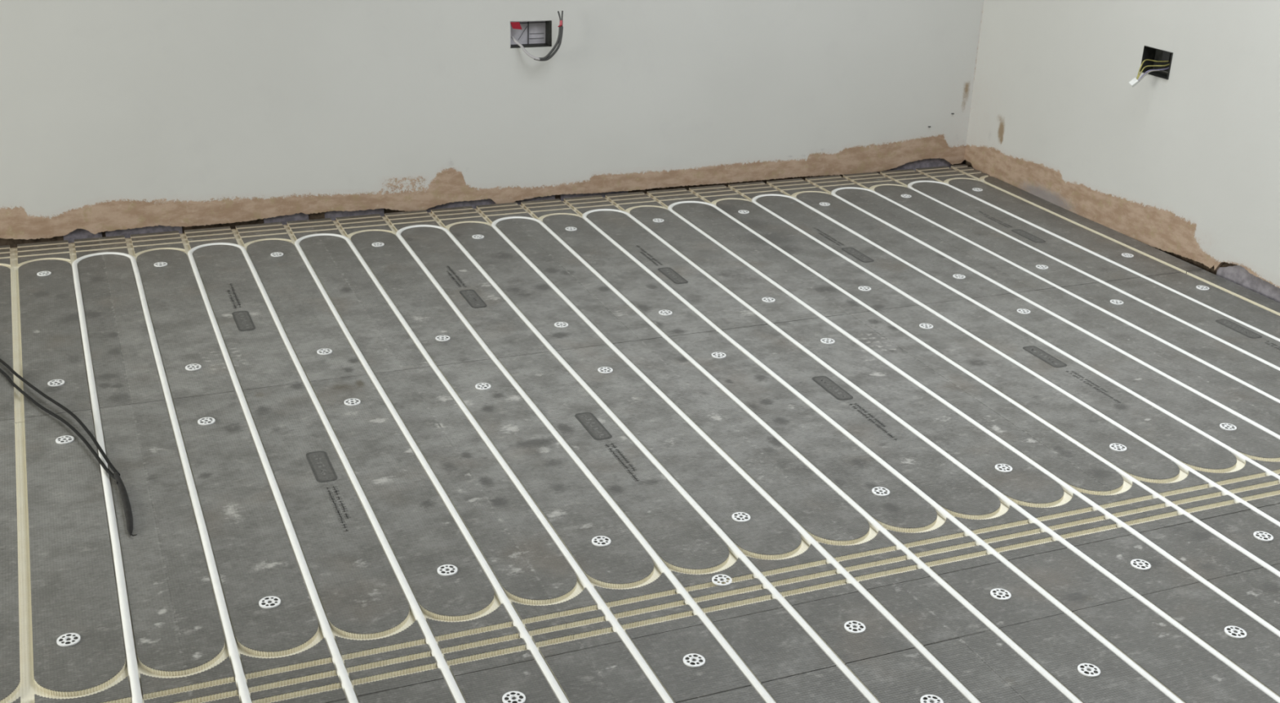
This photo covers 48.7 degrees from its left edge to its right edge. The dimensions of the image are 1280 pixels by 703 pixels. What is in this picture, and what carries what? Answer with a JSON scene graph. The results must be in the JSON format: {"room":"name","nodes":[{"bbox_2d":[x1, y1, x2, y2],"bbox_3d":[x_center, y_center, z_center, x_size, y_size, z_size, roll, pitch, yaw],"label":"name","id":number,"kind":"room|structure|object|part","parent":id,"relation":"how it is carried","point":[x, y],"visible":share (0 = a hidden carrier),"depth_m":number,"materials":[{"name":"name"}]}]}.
{"room":"building under construction","nodes":[
{"label":"building under construction","id":0,"kind":"room"},
{"bbox_2d":[0,0,983,248],"bbox_3d":[-1.762,-1.437,3.658,6.835,2.430,0.160,-7,24,-22],"label":"wall","id":1,"kind":"structure","parent":0,"point":[126,117],"depth_m":4.37,"materials":[{"name":"paint"}]},
{"bbox_2d":[510,20,551,48],"bbox_3d":[-0.347,-0.996,4.420,0.136,0.081,0.041,-7,24,-22],"label":"box","id":2,"kind":"object","parent":1,"relation":"attached to","point":[530,33],"visible":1,"depth_m":4.44,"materials":[{"name":"metal"}]},
{"bbox_2d":[511,10,563,61],"bbox_3d":[-0.320,-0.979,4.379,0.162,0.152,0.043,2,23,-1],"label":"cable","id":3,"kind":"object","parent":2,"relation":"hanging from","point":[550,55],"visible":1,"depth_m":4.38,"materials":[{"name":"grey plastic"}]},
{"bbox_2d":[0,164,1279,702],"bbox_3d":[-0.883,0.685,1.933,7.085,0.161,5.495,-7,24,-22],"label":"floor","id":4,"kind":"structure","parent":0,"point":[57,572],"depth_m":2.93,"materials":[{"name":"grey plastic"}]},
{"bbox_2d":[36,271,51,275],"bbox_3d":[-1.606,-0.210,3.807,0.036,0.003,0.036,15,26,28],"label":"washer","id":5,"kind":"object","parent":4,"relation":"on","point":[43,273],"visible":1,"depth_m":3.81,"materials":[{"name":"white plastic"}]},
{"bbox_2d":[47,379,64,386],"bbox_3d":[-1.306,0.070,3.160,0.036,0.003,0.036,18,27,33],"label":"washer","id":6,"kind":"object","parent":4,"relation":"on","point":[56,381],"visible":1,"depth_m":3.16,"materials":[{"name":"white plastic"}]},
{"bbox_2d":[55,435,74,444],"bbox_3d":[-1.182,0.181,2.904,0.036,0.003,0.036,3,23,2],"label":"washer","id":7,"kind":"object","parent":4,"relation":"on","point":[64,438],"visible":1,"depth_m":2.90,"materials":[{"name":"white plastic"}]},
{"bbox_2d":[0,358,137,536],"bbox_3d":[-1.419,0.061,3.153,0.102,0.018,1.658,-17,29,-38],"label":"power cord","id":8,"kind":"object","parent":4,"relation":"on","point":[116,475],"visible":1,"depth_m":2.88,"materials":[{"name":"black rubber"}]},
{"bbox_2d":[56,632,80,646],"bbox_3d":[-0.913,0.460,2.257,0.036,0.003,0.036,-5,24,-16],"label":"washer","id":9,"kind":"object","parent":4,"relation":"on","point":[67,638],"visible":1,"depth_m":2.25,"materials":[{"name":"white plastic"}]},
{"bbox_2d":[154,262,167,266],"bbox_3d":[-1.325,-0.241,3.905,0.036,0.003,0.036,-5,24,-18],"label":"washer","id":10,"kind":"object","parent":4,"relation":"on","point":[163,264],"visible":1,"depth_m":3.90,"materials":[{"name":"white plastic"}]},
{"bbox_2d":[71,252,252,702],"bbox_3d":[-0.598,0.603,1.960,0.169,0.017,4.781,-7,24,-22],"label":"pipe","id":11,"kind":"object","parent":4,"relation":"on","point":[131,655],"visible":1,"depth_m":2.64,"materials":[{"name":"white plastic"}]},
{"bbox_2d":[185,364,201,370],"bbox_3d":[-1.032,0.036,3.266,0.036,0.003,0.036,6,23,10],"label":"washer","id":12,"kind":"object","parent":4,"relation":"on","point":[192,366],"visible":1,"depth_m":3.26,"materials":[{"name":"white plastic"}]},
{"bbox_2d":[197,417,215,425],"bbox_3d":[-0.923,0.148,3.006,0.036,0.003,0.036,19,28,35],"label":"washer","id":13,"kind":"object","parent":4,"relation":"on","point":[206,420],"visible":1,"depth_m":3.00,"materials":[{"name":"white plastic"}]},
{"bbox_2d":[258,595,280,608],"bbox_3d":[-0.622,0.421,2.376,0.036,0.003,0.036,-15,28,-35],"label":"washer","id":14,"kind":"object","parent":4,"relation":"on","point":[270,601],"visible":1,"depth_m":2.37,"materials":[{"name":"white plastic"}]},
{"bbox_2d":[270,252,283,257],"bbox_3d":[-1.032,-0.276,4.015,0.036,0.003,0.036,11,24,21],"label":"washer","id":15,"kind":"object","parent":4,"relation":"on","point":[275,253],"visible":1,"depth_m":4.01,"materials":[{"name":"white plastic"}]},
{"bbox_2d":[316,348,332,355],"bbox_3d":[-0.754,0.000,3.376,0.036,0.003,0.036,22,30,39],"label":"washer","id":16,"kind":"object","parent":4,"relation":"on","point":[324,350],"visible":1,"depth_m":3.37,"materials":[{"name":"white plastic"}]},
{"bbox_2d":[186,242,465,702],"bbox_3d":[-0.319,0.567,2.069,0.168,0.017,4.778,-7,24,-22],"label":"pipe","id":17,"kind":"object","parent":4,"relation":"on","point":[336,658],"visible":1,"depth_m":2.68,"materials":[{"name":"white plastic"}]},
{"bbox_2d":[343,398,360,405],"bbox_3d":[-0.635,0.111,3.120,0.036,0.003,0.036,-4,23,-15],"label":"washer","id":18,"kind":"object","parent":4,"relation":"on","point":[353,401],"visible":1,"depth_m":3.12,"materials":[{"name":"white plastic"}]},
{"bbox_2d":[371,242,384,246],"bbox_3d":[-0.765,-0.313,4.127,0.036,0.003,0.036,17,27,31],"label":"washer","id":19,"kind":"object","parent":4,"relation":"on","point":[374,244],"visible":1,"depth_m":4.12,"materials":[{"name":"white plastic"}]},
{"bbox_2d":[435,334,449,341],"bbox_3d":[-0.486,-0.033,3.479,0.036,0.003,0.036,-1,23,-7],"label":"washer","id":20,"kind":"object","parent":4,"relation":"on","point":[441,337],"visible":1,"depth_m":3.47,"materials":[{"name":"white plastic"}]},
{"bbox_2d":[437,564,457,576],"bbox_3d":[-0.339,0.385,2.488,0.036,0.003,0.036,16,26,29],"label":"washer","id":21,"kind":"object","parent":4,"relation":"on","point":[446,569],"visible":1,"depth_m":2.49,"materials":[{"name":"white plastic"}]},
{"bbox_2d":[471,234,484,239],"bbox_3d":[-0.484,-0.344,4.225,0.036,0.003,0.036,-16,29,-37],"label":"washer","id":22,"kind":"object","parent":4,"relation":"on","point":[477,236],"visible":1,"depth_m":4.22,"materials":[{"name":"white plastic"}]},
{"bbox_2d":[475,382,490,390],"bbox_3d":[-0.358,0.079,3.221,0.036,0.003,0.036,-15,28,-35],"label":"washer","id":23,"kind":"object","parent":4,"relation":"on","point":[482,386],"visible":1,"depth_m":3.22,"materials":[{"name":"white plastic"}]},
{"bbox_2d":[293,233,673,702],"bbox_3d":[-0.044,0.532,2.179,0.169,0.017,4.779,-7,24,-22],"label":"pipe","id":24,"kind":"object","parent":4,"relation":"on","point":[584,580],"visible":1,"depth_m":2.72,"materials":[{"name":"white plastic"}]},
{"bbox_2d":[502,691,525,702],"bbox_3d":[-0.192,0.529,2.155,0.036,0.003,0.036,-3,23,-12],"label":"washer","id":25,"kind":"object","parent":4,"relation":"on","point":[515,697],"visible":1,"depth_m":2.15,"materials":[{"name":"white plastic"}]},
{"bbox_2d":[554,321,568,327],"bbox_3d":[-0.200,-0.068,3.589,0.036,0.003,0.036,18,27,33],"label":"washer","id":26,"kind":"object","parent":4,"relation":"on","point":[560,323],"visible":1,"depth_m":3.59,"materials":[{"name":"white plastic"}]},
{"bbox_2d":[564,226,577,231],"bbox_3d":[-0.211,-0.376,4.326,0.036,0.003,0.036,-1,23,-6],"label":"washer","id":27,"kind":"object","parent":4,"relation":"on","point":[569,228],"visible":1,"depth_m":4.32,"materials":[{"name":"white plastic"}]},
{"bbox_2d":[591,535,610,546],"bbox_3d":[-0.071,0.349,2.599,0.036,0.003,0.036,-8,25,-23],"label":"washer","id":28,"kind":"object","parent":4,"relation":"on","point":[601,540],"visible":1,"depth_m":2.60,"materials":[{"name":"white plastic"}]},
{"bbox_2d":[597,366,613,373],"bbox_3d":[-0.082,0.043,3.330,0.036,0.003,0.036,21,29,38],"label":"washer","id":29,"kind":"object","parent":4,"relation":"on","point":[605,370],"visible":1,"depth_m":3.33,"materials":[{"name":"white plastic"}]},
{"bbox_2d":[395,224,879,702],"bbox_3d":[0.231,0.496,2.288,0.172,0.017,4.779,-7,24,-22],"label":"pipe","id":30,"kind":"object","parent":4,"relation":"on","point":[734,549],"visible":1,"depth_m":2.74,"materials":[{"name":"white plastic"}]},
{"bbox_2d":[653,217,663,222],"bbox_3d":[0.058,-0.412,4.437,0.036,0.003,0.036,0,23,-5],"label":"washer","id":31,"kind":"object","parent":4,"relation":"on","point":[657,219],"visible":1,"depth_m":4.43,"materials":[{"name":"white plastic"}]},
{"bbox_2d":[658,310,671,315],"bbox_3d":[0.067,-0.102,3.692,0.036,0.003,0.036,-6,24,-18],"label":"washer","id":32,"kind":"object","parent":4,"relation":"on","point":[663,313],"visible":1,"depth_m":3.69,"materials":[{"name":"white plastic"}]},
{"bbox_2d":[683,653,705,667],"bbox_3d":[0.087,0.494,2.263,0.036,0.003,0.036,7,23,12],"label":"washer","id":33,"kind":"object","parent":4,"relation":"on","point":[692,660],"visible":1,"depth_m":2.26,"materials":[{"name":"white plastic"}]},
{"bbox_2d":[711,351,725,358],"bbox_3d":[0.192,0.009,3.438,0.036,0.003,0.036,2,23,-1],"label":"washer","id":34,"kind":"object","parent":4,"relation":"on","point":[714,353],"visible":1,"depth_m":3.43,"materials":[{"name":"white plastic"}]},
{"bbox_2d":[711,574,732,586],"bbox_3d":[0.144,0.403,2.489,0.036,0.003,0.036,-3,23,-11],"label":"washer","id":35,"kind":"object","parent":4,"relation":"on","point":[722,579],"visible":1,"depth_m":2.48,"materials":[{"name":"white plastic"}]},
{"bbox_2d":[731,511,750,522],"bbox_3d":[0.193,0.316,2.700,0.036,0.003,0.036,14,25,26],"label":"washer","id":36,"kind":"object","parent":4,"relation":"on","point":[740,516],"visible":1,"depth_m":2.70,"materials":[{"name":"white plastic"}]},
{"bbox_2d":[737,209,749,213],"bbox_3d":[0.334,-0.450,4.553,0.036,0.003,0.036,-3,23,-12],"label":"washer","id":37,"kind":"object","parent":4,"relation":"on","point":[742,211],"visible":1,"depth_m":4.55,"materials":[{"name":"white plastic"}]},
{"bbox_2d":[761,297,775,302],"bbox_3d":[0.346,-0.140,3.808,0.036,0.003,0.036,-2,23,-9],"label":"washer","id":38,"kind":"object","parent":4,"relation":"on","point":[767,299],"visible":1,"depth_m":3.80,"materials":[{"name":"white plastic"}]},
{"bbox_2d":[490,216,1082,702],"bbox_3d":[0.506,0.460,2.398,0.175,0.017,4.780,-7,24,-22],"label":"pipe","id":39,"kind":"object","parent":4,"relation":"on","point":[873,522],"visible":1,"depth_m":2.76,"materials":[{"name":"white plastic"}]},
{"bbox_2d":[819,202,830,205],"bbox_3d":[0.610,-0.487,4.665,0.036,0.003,0.036,3,23,1],"label":"washer","id":40,"kind":"object","parent":4,"relation":"on","point":[823,203],"visible":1,"depth_m":4.66,"materials":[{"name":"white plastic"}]},
{"bbox_2d":[820,337,835,343],"bbox_3d":[0.471,-0.027,3.547,0.036,0.003,0.036,6,23,9],"label":"washer","id":41,"kind":"object","parent":4,"relation":"on","point":[826,340],"visible":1,"depth_m":3.54,"materials":[{"name":"white plastic"}]},
{"bbox_2d":[844,620,865,633],"bbox_3d":[0.360,0.461,2.366,0.036,0.003,0.036,4,23,6],"label":"washer","id":42,"kind":"object","parent":4,"relation":"on","point":[854,626],"visible":1,"depth_m":2.36,"materials":[{"name":"white plastic"}]},
{"bbox_2d":[857,285,871,291],"bbox_3d":[0.623,-0.175,3.917,0.036,0.003,0.036,-5,24,-18],"label":"washer","id":43,"kind":"object","parent":4,"relation":"on","point":[860,286],"visible":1,"depth_m":3.91,"materials":[{"name":"white plastic"}]},
{"bbox_2d":[871,486,889,496],"bbox_3d":[0.480,0.279,2.815,0.036,0.003,0.036,20,29,37],"label":"washer","id":44,"kind":"object","parent":4,"relation":"on","point":[880,491],"visible":1,"depth_m":2.81,"materials":[{"name":"white plastic"}]},
{"bbox_2d":[901,194,911,197],"bbox_3d":[0.902,-0.527,4.787,0.036,0.003,0.036,15,26,29],"label":"washer","id":45,"kind":"object","parent":4,"relation":"on","point":[902,195],"visible":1,"depth_m":4.79,"materials":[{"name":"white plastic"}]},
{"bbox_2d":[919,323,933,328],"bbox_3d":[0.743,-0.066,3.666,0.036,0.003,0.036,4,23,5],"label":"washer","id":46,"kind":"object","parent":4,"relation":"on","point":[927,325],"visible":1,"depth_m":3.66,"materials":[{"name":"white plastic"}]},
{"bbox_2d":[582,208,1279,702],"bbox_3d":[0.785,0.425,2.508,0.182,0.017,4.778,-7,24,-22],"label":"pipe","id":47,"kind":"object","parent":4,"relation":"on","point":[1003,499],"visible":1,"depth_m":2.82,"materials":[{"name":"white plastic"}]},
{"bbox_2d":[920,694,943,702],"bbox_3d":[0.451,0.541,2.182,0.036,0.003,0.036,17,27,31],"label":"washer","id":48,"kind":"object","parent":4,"relation":"on","point":[931,700],"visible":1,"depth_m":2.19,"materials":[{"name":"white plastic"}]},
{"bbox_2d":[952,274,965,279],"bbox_3d":[0.912,-0.215,4.038,0.036,0.003,0.036,-17,29,-38],"label":"washer","id":49,"kind":"object","parent":4,"relation":"on","point":[955,276],"visible":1,"depth_m":4.03,"materials":[{"name":"white plastic"}]},
{"bbox_2d":[667,200,1279,637],"bbox_3d":[1.059,0.389,2.619,0.175,0.017,4.782,-7,24,-22],"label":"pipe","id":50,"kind":"object","parent":4,"relation":"on","point":[1067,488],"visible":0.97,"depth_m":3.07,"materials":[{"name":"white plastic"}]},
{"bbox_2d":[972,187,982,191],"bbox_3d":[1.168,-0.561,4.891,0.036,0.003,0.036,1,23,-2],"label":"washer","id":51,"kind":"object","parent":4,"relation":"on","point":[976,188],"visible":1,"depth_m":4.89,"materials":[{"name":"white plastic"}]},
{"bbox_2d":[990,588,1011,599],"bbox_3d":[0.632,0.425,2.476,0.036,0.003,0.036,14,25,26],"label":"washer","id":52,"kind":"object","parent":4,"relation":"on","point":[999,593],"visible":1,"depth_m":2.47,"materials":[{"name":"white plastic"}]},
{"bbox_2d":[995,463,1012,472],"bbox_3d":[0.754,0.241,2.929,0.036,0.003,0.036,-17,29,-38],"label":"washer","id":53,"kind":"object","parent":4,"relation":"on","point":[1002,467],"visible":1,"depth_m":2.92,"materials":[{"name":"white plastic"}]},
{"bbox_2d":[751,193,1279,526],"bbox_3d":[1.339,0.353,2.729,0.170,0.017,4.780,-7,24,-22],"label":"pipe","id":54,"kind":"object","parent":4,"relation":"on","point":[1238,455],"visible":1,"depth_m":3.44,"materials":[{"name":"white plastic"}]},
{"bbox_2d":[1017,308,1030,314],"bbox_3d":[1.030,-0.108,3.792,0.036,0.003,0.036,2,23,0],"label":"washer","id":55,"kind":"object","parent":4,"relation":"on","point":[1022,310],"visible":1,"depth_m":3.79,"materials":[{"name":"white plastic"}]},
{"bbox_2d":[1035,264,1048,269],"bbox_3d":[1.178,-0.248,4.141,0.036,0.003,0.036,0,23,-6],"label":"washer","id":56,"kind":"object","parent":4,"relation":"on","point":[1042,266],"visible":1,"depth_m":4.14,"materials":[{"name":"white plastic"}]},
{"bbox_2d":[831,186,1279,439],"bbox_3d":[1.618,0.317,2.840,0.168,0.016,4.780,-7,24,-22],"label":"pipe","id":57,"kind":"object","parent":4,"relation":"on","point":[833,192],"visible":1,"depth_m":3.78,"materials":[{"name":"white plastic"}]},
{"bbox_2d":[1077,662,1100,677],"bbox_3d":[0.723,0.513,2.274,0.036,0.003,0.036,17,27,32],"label":"washer","id":58,"kind":"object","parent":4,"relation":"on","point":[1087,668],"visible":1,"depth_m":2.27,"materials":[{"name":"white plastic"}]},
{"bbox_2d":[906,180,1279,370],"bbox_3d":[1.898,0.281,2.951,0.167,0.017,4.780,-7,24,-22],"label":"pipe","id":59,"kind":"object","parent":4,"relation":"on","point":[909,185],"visible":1,"depth_m":4.11,"materials":[{"name":"white plastic"}]},
{"bbox_2d":[1110,299,1123,304],"bbox_3d":[1.310,-0.136,3.884,0.036,0.003,0.036,7,23,12],"label":"washer","id":60,"kind":"object","parent":4,"relation":"on","point":[1116,301],"visible":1,"depth_m":3.88,"materials":[{"name":"white plastic"}]},
{"bbox_2d":[1109,443,1126,451],"bbox_3d":[1.028,0.206,3.038,0.036,0.003,0.036,5,23,7],"label":"washer","id":61,"kind":"object","parent":4,"relation":"on","point":[1117,446],"visible":1,"depth_m":3.03,"materials":[{"name":"white plastic"}]},
{"bbox_2d":[1121,253,1133,257],"bbox_3d":[1.474,-0.291,4.271,0.036,0.003,0.036,-15,28,-35],"label":"washer","id":62,"kind":"object","parent":4,"relation":"on","point":[1122,254],"visible":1,"depth_m":4.27,"materials":[{"name":"white plastic"}]},
{"bbox_2d":[1130,559,1151,570],"bbox_3d":[0.916,0.390,2.587,0.036,0.003,0.036,0,23,-5],"label":"washer","id":63,"kind":"object","parent":4,"relation":"on","point":[1140,563],"visible":1,"depth_m":2.58,"materials":[{"name":"white plastic"}]},
{"bbox_2d":[1195,284,1209,290],"bbox_3d":[1.600,-0.182,4.018,0.036,0.003,0.036,16,27,31],"label":"washer","id":64,"kind":"object","parent":4,"relation":"on","point":[1199,286],"visible":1,"depth_m":4.01,"materials":[{"name":"white plastic"}]},
{"bbox_2d":[1219,422,1236,431],"bbox_3d":[1.313,0.168,3.154,0.036,0.003,0.036,19,28,34],"label":"washer","id":65,"kind":"object","parent":4,"relation":"on","point":[1226,425],"visible":1,"depth_m":3.15,"materials":[{"name":"white plastic"}]},
{"bbox_2d":[1224,626,1246,639],"bbox_3d":[1.008,0.475,2.391,0.036,0.003,0.036,16,26,30],"label":"washer","id":66,"kind":"object","parent":4,"relation":"on","point":[1237,632],"visible":1,"depth_m":2.39,"materials":[{"name":"white plastic"}]},
{"bbox_2d":[1253,531,1273,541],"bbox_3d":[1.191,0.353,2.700,0.036,0.003,0.036,2,23,0],"label":"washer","id":67,"kind":"object","parent":4,"relation":"on","point":[1263,535],"visible":1,"depth_m":2.70,"materials":[{"name":"white plastic"}]},
{"bbox_2d":[964,0,1279,302],"bbox_3d":[2.273,-0.876,2.666,0.172,2.430,5.057,-7,24,-22],"label":"wall","id":68,"kind":"structure","parent":0,"point":[1185,166],"depth_m":4.32,"materials":[{"name":"paint"}]},
{"bbox_2d":[1139,45,1173,79],"bbox_3d":[1.575,-0.873,4.263,0.050,0.079,0.119,-7,24,-22],"label":"box","id":69,"kind":"object","parent":68,"relation":"attached to","point":[1148,52],"visible":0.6,"depth_m":4.30,"materials":[{"name":"black plastic"}]},
{"bbox_2d":[1128,58,1169,87],"bbox_3d":[1.528,-0.837,4.251,0.135,0.074,0.058,-7,24,-22],"label":"wire bundle","id":70,"kind":"object","parent":69,"relation":"attached to","point":[1134,82],"visible":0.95,"depth_m":4.24,"materials":[{"name":"yellow plastic"}]},
{"bbox_3d":[1.597,-0.876,4.272,0.002,0.079,0.119,-7,24,-22],"label":"plate","id":71,"kind":"part","parent":69,"relation":"part of","materials":[{"name":"black plastic"}]}
]}

